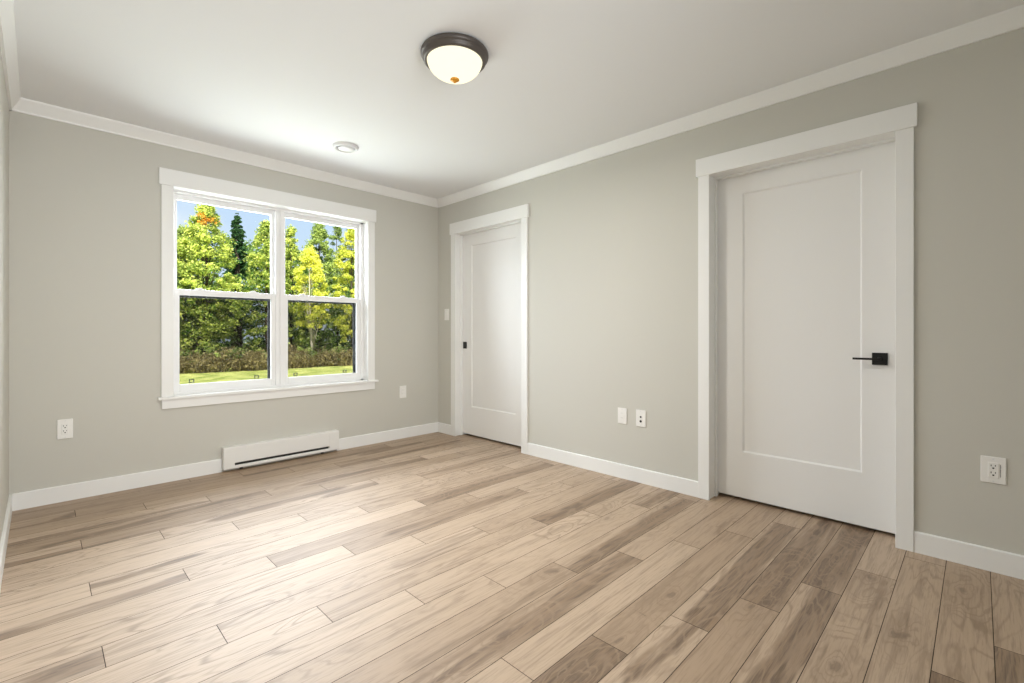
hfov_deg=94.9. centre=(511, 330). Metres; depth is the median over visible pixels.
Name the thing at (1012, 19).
trim
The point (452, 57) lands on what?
ceiling light
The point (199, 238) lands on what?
maple tree
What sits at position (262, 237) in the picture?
deciduous tree
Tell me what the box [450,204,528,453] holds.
door
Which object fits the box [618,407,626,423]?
wall outlet
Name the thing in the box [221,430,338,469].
baseboard heater
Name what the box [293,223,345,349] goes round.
deciduous tree
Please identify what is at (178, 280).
deciduous tree
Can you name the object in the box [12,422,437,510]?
baseboard
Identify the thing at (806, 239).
door
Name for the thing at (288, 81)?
ceiling
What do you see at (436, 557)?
floor
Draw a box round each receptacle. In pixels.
[61,423,68,434]
[620,411,623,420]
[988,462,998,477]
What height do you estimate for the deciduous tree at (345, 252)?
7.396 m
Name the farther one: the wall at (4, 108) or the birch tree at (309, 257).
the birch tree at (309, 257)
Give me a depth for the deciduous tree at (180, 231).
20.57 m
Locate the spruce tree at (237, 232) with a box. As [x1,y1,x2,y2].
[214,213,257,350]
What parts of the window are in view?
casing, sash, sash, screen frame, head casing, sash, sash, screen frame, casing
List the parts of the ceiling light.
lamp shade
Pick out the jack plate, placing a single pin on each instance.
(640, 414)
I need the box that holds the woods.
[178,238,354,353]
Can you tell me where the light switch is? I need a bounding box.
[445,309,448,319]
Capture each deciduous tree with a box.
[177,224,204,354]
[177,273,187,347]
[238,219,295,352]
[285,224,306,350]
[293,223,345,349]
[326,226,350,347]
[330,228,354,349]
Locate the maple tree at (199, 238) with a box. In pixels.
[177,204,250,353]
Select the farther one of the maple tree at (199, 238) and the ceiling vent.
the maple tree at (199, 238)
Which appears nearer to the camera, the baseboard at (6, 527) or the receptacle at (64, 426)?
the baseboard at (6, 527)
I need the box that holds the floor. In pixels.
[0,432,1023,682]
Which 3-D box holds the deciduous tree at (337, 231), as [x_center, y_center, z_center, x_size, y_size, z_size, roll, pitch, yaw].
[-10.775,-2.626,28.957,1.687,8.720,1.591,0,0,-1]
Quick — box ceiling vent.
[333,141,358,152]
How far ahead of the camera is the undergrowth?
24.40 m
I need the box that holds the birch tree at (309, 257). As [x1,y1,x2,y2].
[290,245,331,358]
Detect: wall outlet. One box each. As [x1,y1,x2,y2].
[57,418,72,439]
[400,386,405,397]
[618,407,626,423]
[981,455,1005,484]
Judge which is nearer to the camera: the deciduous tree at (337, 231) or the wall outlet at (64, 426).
the wall outlet at (64, 426)
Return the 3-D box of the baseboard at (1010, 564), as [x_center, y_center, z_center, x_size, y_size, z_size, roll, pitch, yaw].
[0.883,1.012,3.306,4.700,0.100,0.013,0,0,45]
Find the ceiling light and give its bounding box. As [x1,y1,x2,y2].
[420,32,488,83]
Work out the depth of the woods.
29.14 m
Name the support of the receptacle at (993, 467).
attached to the wall outlet at (993, 469)
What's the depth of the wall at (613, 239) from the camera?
2.81 m
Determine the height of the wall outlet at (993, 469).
0.117 m
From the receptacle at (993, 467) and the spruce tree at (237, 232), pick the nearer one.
the receptacle at (993, 467)
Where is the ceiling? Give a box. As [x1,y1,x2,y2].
[13,0,1023,198]
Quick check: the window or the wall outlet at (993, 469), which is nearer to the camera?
the wall outlet at (993, 469)
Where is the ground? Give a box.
[179,341,352,383]
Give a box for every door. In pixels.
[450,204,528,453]
[696,102,917,551]
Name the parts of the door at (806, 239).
casing, head casing, lever, handle, casing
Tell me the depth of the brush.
19.76 m
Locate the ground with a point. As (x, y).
(184, 378)
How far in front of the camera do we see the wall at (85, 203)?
3.12 m
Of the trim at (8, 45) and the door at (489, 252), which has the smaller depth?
the trim at (8, 45)
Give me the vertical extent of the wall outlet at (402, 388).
0.120 m
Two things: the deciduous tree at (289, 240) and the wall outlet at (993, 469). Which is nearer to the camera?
the wall outlet at (993, 469)
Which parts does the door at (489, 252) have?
casing, head casing, casing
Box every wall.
[0,47,8,540]
[9,110,437,493]
[438,28,1023,554]
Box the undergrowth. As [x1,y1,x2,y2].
[179,294,350,354]
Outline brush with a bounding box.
[179,346,352,373]
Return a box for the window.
[158,167,378,408]
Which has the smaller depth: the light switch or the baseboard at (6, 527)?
the baseboard at (6, 527)
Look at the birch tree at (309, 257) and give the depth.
22.12 m
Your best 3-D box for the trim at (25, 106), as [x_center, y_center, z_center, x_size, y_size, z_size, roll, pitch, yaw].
[-1.854,-1.339,3.850,0.048,0.078,3.098,0,0,45]
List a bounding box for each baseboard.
[0,494,11,590]
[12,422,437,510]
[438,422,1023,579]
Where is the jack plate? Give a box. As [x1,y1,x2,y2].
[636,409,645,427]
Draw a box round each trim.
[0,0,20,109]
[10,97,437,207]
[437,4,1023,207]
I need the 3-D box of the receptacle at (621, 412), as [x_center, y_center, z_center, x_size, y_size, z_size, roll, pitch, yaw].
[0.795,0.613,3.393,0.033,0.067,0.003,0,0,45]
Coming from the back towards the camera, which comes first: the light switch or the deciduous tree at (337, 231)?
the deciduous tree at (337, 231)

